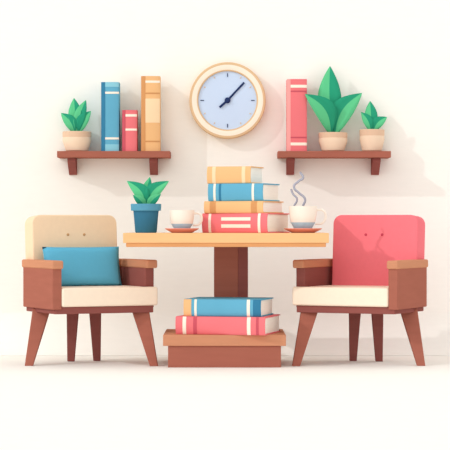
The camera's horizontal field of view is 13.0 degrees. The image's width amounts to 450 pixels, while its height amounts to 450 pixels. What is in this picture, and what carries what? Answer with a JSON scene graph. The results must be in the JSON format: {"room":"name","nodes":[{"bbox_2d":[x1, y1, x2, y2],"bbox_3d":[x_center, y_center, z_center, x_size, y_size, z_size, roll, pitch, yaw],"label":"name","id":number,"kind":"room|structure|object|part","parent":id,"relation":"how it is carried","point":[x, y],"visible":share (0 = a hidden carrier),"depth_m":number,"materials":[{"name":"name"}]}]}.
{"room":"reading nook","nodes":[
{"label":"reading nook","id":0,"kind":"room"},
{"bbox_2d":[0,0,449,355],"bbox_3d":[0.000,-1.711,12.115,14.000,5.000,0.370,0,0,0],"label":"wall","id":1,"kind":"structure","parent":0,"point":[54,53],"depth_m":12.18,"materials":[{"name":"paint"}]},
{"bbox_2d":[57,151,170,174],"bbox_3d":[-0.675,-0.378,12.080,0.684,0.140,0.200,0,0,0],"label":"wall shelf","id":2,"kind":"object","parent":1,"relation":"attached to","point":[71,156],"visible":1,"depth_m":11.98,"materials":[{"name":"brown wood"}]},
{"bbox_2d":[61,99,90,150],"bbox_3d":[-0.908,-0.612,12.080,0.186,0.329,0.177,0,0,0],"label":"potted succulent","id":3,"kind":"object","parent":2,"relation":"on","point":[77,118],"visible":0.98,"depth_m":12.07,"materials":[{"name":"green plant"}]},
{"bbox_2d":[62,131,90,150],"bbox_3d":[-0.903,-0.509,12.080,0.177,0.122,0.177,0,0,0],"label":"pot","id":4,"kind":"object","parent":3,"relation":"attached to","point":[72,140],"depth_m":12.01,"materials":[{"name":"ceramic"}]},
{"bbox_2d":[101,82,119,150],"bbox_3d":[-0.698,-0.658,12.079,0.109,0.420,0.141,0,0,0],"label":"book","id":5,"kind":"object","parent":2,"relation":"on","point":[110,91],"visible":1,"depth_m":12.01,"materials":[{"name":"blue paper"}]},
{"bbox_2d":[122,110,137,150],"bbox_3d":[-0.579,-0.573,12.069,0.091,0.250,0.121,0,0,0],"label":"book","id":6,"kind":"object","parent":2,"relation":"on","point":[129,117],"visible":1,"depth_m":12.01,"materials":[{"name":"red paper"}]},
{"bbox_2d":[141,76,160,150],"bbox_3d":[-0.452,-0.676,12.079,0.115,0.456,0.141,0,0,0],"label":"book","id":7,"kind":"object","parent":2,"relation":"on","point":[150,85],"visible":0.98,"depth_m":12.01,"materials":[{"name":"orange paper"}]},
{"bbox_2d":[189,62,265,138],"bbox_3d":[0.015,-0.763,12.145,0.468,0.468,0.071,0,0,0],"label":"wall clock","id":8,"kind":"object","parent":1,"relation":"attached to","point":[227,100],"visible":1,"depth_m":12.12,"materials":[{"name":"plastic"}]},
{"bbox_2d":[277,151,390,174],"bbox_3d":[0.662,-0.378,12.080,0.684,0.140,0.200,0,0,0],"label":"wall shelf","id":9,"kind":"object","parent":1,"relation":"attached to","point":[290,156],"visible":1,"depth_m":11.98,"materials":[{"name":"brown wood"}]},
{"bbox_2d":[286,79,306,150],"bbox_3d":[0.437,-0.667,12.079,0.121,0.438,0.141,0,0,0],"label":"book","id":10,"kind":"object","parent":9,"relation":"on","point":[296,89],"visible":1,"depth_m":12.01,"materials":[{"name":"red paper"}]},
{"bbox_2d":[305,67,361,150],"bbox_3d":[0.660,-0.710,12.080,0.351,0.525,0.177,0,0,0],"label":"leafy potted plant","id":11,"kind":"object","parent":9,"relation":"on","point":[333,111],"visible":0.98,"depth_m":12.05,"materials":[{"name":"green plant"}]},
{"bbox_3d":[0.659,-0.506,12.080,0.177,0.116,0.177,0,0,0],"label":"pot","id":12,"kind":"part","parent":11,"relation":"part of","materials":[{"name":"ceramic"}]},
{"bbox_2d":[359,101,386,150],"bbox_3d":[0.897,-0.603,12.080,0.152,0.311,0.152,0,0,45],"label":"aloe","id":13,"kind":"object","parent":9,"relation":"on","point":[371,138],"visible":0.99,"depth_m":12.05,"materials":[{"name":"plant"}]},
{"bbox_2d":[359,129,384,150],"bbox_3d":[0.897,-0.515,12.080,0.152,0.134,0.152,0,0,0],"label":"pot","id":14,"kind":"object","parent":13,"relation":"attached to","point":[370,139],"depth_m":12.02,"materials":[{"name":"ceramic"}]},
{"bbox_2d":[0,356,449,449],"bbox_3d":[0.000,0.839,5.215,14.000,0.100,13.430,0,0,0],"label":"floor","id":15,"kind":"structure","parent":0,"point":[112,402],"depth_m":8.70,"materials":[{"name":"paint"}]},
{"bbox_2d":[22,215,157,365],"bbox_3d":[-0.793,0.365,11.232,0.720,0.847,0.665,0,0,-25],"label":"armchair","id":16,"kind":"object","parent":15,"relation":"on","point":[72,266],"visible":1,"depth_m":11.27,"materials":[{"name":"brown wood"}]},
{"bbox_3d":[-1.054,0.631,11.203,0.108,0.315,0.263,0,0,8],"label":"leg","id":17,"kind":"part","parent":16,"relation":"part of","materials":[{"name":"brown wood"}]},
{"bbox_3d":[-1.031,0.354,11.152,0.055,0.230,0.492,0,0,-25],"label":"arm panel","id":18,"kind":"part","parent":16,"relation":"part of","materials":[{"name":"brown wood"}]},
{"bbox_3d":[-1.030,0.220,11.150,0.067,0.047,0.516,0,0,-25],"label":"armrest","id":19,"kind":"part","parent":16,"relation":"part of","materials":[{"name":"brown wood"}]},
{"bbox_3d":[-0.888,0.188,11.462,0.520,0.492,0.167,0,0,-25],"label":"backrest","id":20,"kind":"part","parent":16,"relation":"part of","materials":[{"name":"beige fabric"}]},
{"bbox_3d":[-0.877,0.631,11.433,0.069,0.315,0.094,0,0,0],"label":"leg","id":21,"kind":"part","parent":16,"relation":"part of","materials":[{"name":"brown wood"}]},
{"bbox_2d":[42,247,121,285],"bbox_3d":[-0.816,0.237,11.330,0.470,0.225,0.106,0,0,-25],"label":"throw pillow","id":22,"kind":"object","parent":16,"relation":"on","point":[82,266],"depth_m":11.31,"materials":[{"name":"blue fabric"}]},
{"bbox_3d":[-0.773,0.474,11.279,0.590,0.040,0.480,0,0,-25],"label":"seat frame","id":23,"kind":"part","parent":16,"relation":"part of","materials":[{"name":"brown wood"}]},
{"bbox_3d":[-0.752,0.631,11.473,0.069,0.315,0.094,0,0,0],"label":"leg","id":24,"kind":"part","parent":16,"relation":"part of","materials":[{"name":"brown wood"}]},
{"bbox_2d":[61,285,157,306],"bbox_3d":[-0.727,0.401,11.245,0.575,0.105,0.420,0,0,-25],"label":"seat cushion","id":25,"kind":"object","parent":16,"relation":"on","point":[71,295],"depth_m":11.06,"materials":[{"name":"beige fabric"}]},
{"bbox_3d":[-0.520,0.354,11.419,0.055,0.230,0.440,0,0,-25],"label":"arm panel","id":26,"kind":"part","parent":16,"relation":"part of","materials":[{"name":"brown wood"}]},
{"bbox_3d":[-0.514,0.220,11.405,0.067,0.047,0.490,0,0,-25],"label":"armrest","id":27,"kind":"part","parent":16,"relation":"part of","materials":[{"name":"brown wood"}]},
{"bbox_3d":[-0.451,0.631,11.174,0.125,0.315,0.270,0,0,-25],"label":"leg","id":28,"kind":"part","parent":16,"relation":"part of","materials":[{"name":"brown wood"}]},
{"bbox_2d":[123,233,328,366],"bbox_3d":[0.005,0.417,11.265,1.139,0.745,0.630,0,0,0],"label":"pedestal table","id":29,"kind":"object","parent":15,"relation":"on","point":[230,249],"visible":0.84,"depth_m":10.96,"materials":[{"name":"brown wood"}]},
{"bbox_2d":[127,177,168,232],"bbox_3d":[-0.441,-0.114,11.175,0.187,0.317,0.172,0,0,41],"label":"potted plant","id":30,"kind":"object","parent":29,"relation":"on","point":[146,195],"visible":1,"depth_m":11.14,"materials":[{"name":"green plant"}]},
{"bbox_3d":[-0.446,-0.038,11.180,0.173,0.164,0.173,0,0,0],"label":"pot","id":31,"kind":"part","parent":30,"relation":"part of","materials":[{"name":"ceramic"}]},
{"bbox_2d":[165,210,202,232],"bbox_3d":[-0.241,-0.020,11.100,0.191,0.128,0.191,0,0,44],"label":"coffee cup","id":32,"kind":"object","parent":29,"relation":"on","point":[181,220],"visible":1,"depth_m":11.05,"materials":[{"name":"ceramic"}]},
{"bbox_3d":[-0.153,-0.033,11.100,0.058,0.081,0.013,0,0,0],"label":"handle","id":33,"kind":"part","parent":32,"relation":"part of","materials":[{"name":"ceramic"}]},
{"bbox_3d":[0.006,0.365,11.405,0.138,0.487,0.130,0,0,0],"label":"stem","id":34,"kind":"part","parent":29,"relation":"part of","materials":[{"name":"brown wood"}]},
{"bbox_2d":[175,297,279,334],"bbox_3d":[0.020,0.510,11.149,0.511,0.196,0.397,0,0,14],"label":"books","id":35,"kind":"object","parent":29,"relation":"on","point":[202,315],"visible":1,"depth_m":10.98,"materials":[{"name":"paper"}]},
{"bbox_3d":[0.103,0.365,11.405,0.057,0.487,0.126,0,0,0],"label":"stem","id":36,"kind":"part","parent":29,"relation":"part of","materials":[{"name":"brown wood"}]},
{"bbox_2d":[202,166,289,232],"bbox_3d":[0.117,-0.142,11.216,0.400,0.373,0.331,0,0,25],"label":"book stack","id":37,"kind":"object","parent":29,"relation":"on","point":[238,201],"visible":1,"depth_m":11.10,"materials":[{"name":"multicoloured paper"}]},
{"bbox_2d":[284,172,326,232],"bbox_3d":[0.438,-0.128,11.120,0.214,0.345,0.214,0,0,44],"label":"coffee cup","id":38,"kind":"object","parent":29,"relation":"on","point":[302,218],"visible":1,"depth_m":11.06,"materials":[{"name":"ceramic"}]},
{"bbox_3d":[0.538,-0.046,11.120,0.067,0.094,0.013,0,0,0],"label":"handle","id":39,"kind":"part","parent":38,"relation":"part of","materials":[{"name":"ceramic"}]},
{"bbox_2d":[292,215,427,365],"bbox_3d":[0.793,0.365,11.232,0.720,0.847,0.665,0,0,25],"label":"armchair","id":40,"kind":"object","parent":15,"relation":"on","point":[378,266],"visible":1,"depth_m":11.32,"materials":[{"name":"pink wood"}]},
{"bbox_3d":[0.451,0.631,11.174,0.125,0.315,0.270,0,0,25],"label":"leg","id":41,"kind":"part","parent":40,"relation":"part of","materials":[{"name":"brown wood"}]},
{"bbox_3d":[0.514,0.220,11.405,0.067,0.047,0.490,0,0,25],"label":"armrest","id":42,"kind":"part","parent":40,"relation":"part of","materials":[{"name":"brown wood"}]},
{"bbox_3d":[0.520,0.354,11.419,0.055,0.230,0.440,0,0,25],"label":"arm panel","id":43,"kind":"part","parent":40,"relation":"part of","materials":[{"name":"brown wood"}]},
{"bbox_2d":[292,285,388,306],"bbox_3d":[0.727,0.401,11.245,0.575,0.105,0.420,0,0,25],"label":"seat cushion","id":44,"kind":"object","parent":40,"relation":"on","point":[302,295],"depth_m":11.06,"materials":[{"name":"beige fabric"}]},
{"bbox_3d":[0.752,0.631,11.473,0.069,0.315,0.094,0,0,0],"label":"leg","id":45,"kind":"part","parent":40,"relation":"part of","materials":[{"name":"brown wood"}]},
{"bbox_3d":[0.773,0.474,11.279,0.590,0.040,0.480,0,0,25],"label":"seat frame","id":46,"kind":"part","parent":40,"relation":"part of","materials":[{"name":"brown wood"}]},
{"bbox_3d":[0.877,0.631,11.433,0.069,0.315,0.094,0,0,0],"label":"leg","id":47,"kind":"part","parent":40,"relation":"part of","materials":[{"name":"brown wood"}]},
{"bbox_3d":[0.888,0.188,11.462,0.520,0.492,0.167,0,0,25],"label":"backrest","id":48,"kind":"part","parent":40,"relation":"part of","materials":[{"name":"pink fabric"}]},
{"bbox_3d":[1.030,0.220,11.150,0.067,0.047,0.516,0,0,25],"label":"armrest","id":49,"kind":"part","parent":40,"relation":"part of","materials":[{"name":"brown wood"}]},
{"bbox_3d":[1.031,0.354,11.152,0.055,0.230,0.492,0,0,25],"label":"arm panel","id":50,"kind":"part","parent":40,"relation":"part of","materials":[{"name":"brown wood"}]},
{"bbox_3d":[1.054,0.631,11.203,0.108,0.315,0.263,0,0,-8],"label":"leg","id":51,"kind":"part","parent":40,"relation":"part of","materials":[{"name":"brown wood"}]}
]}

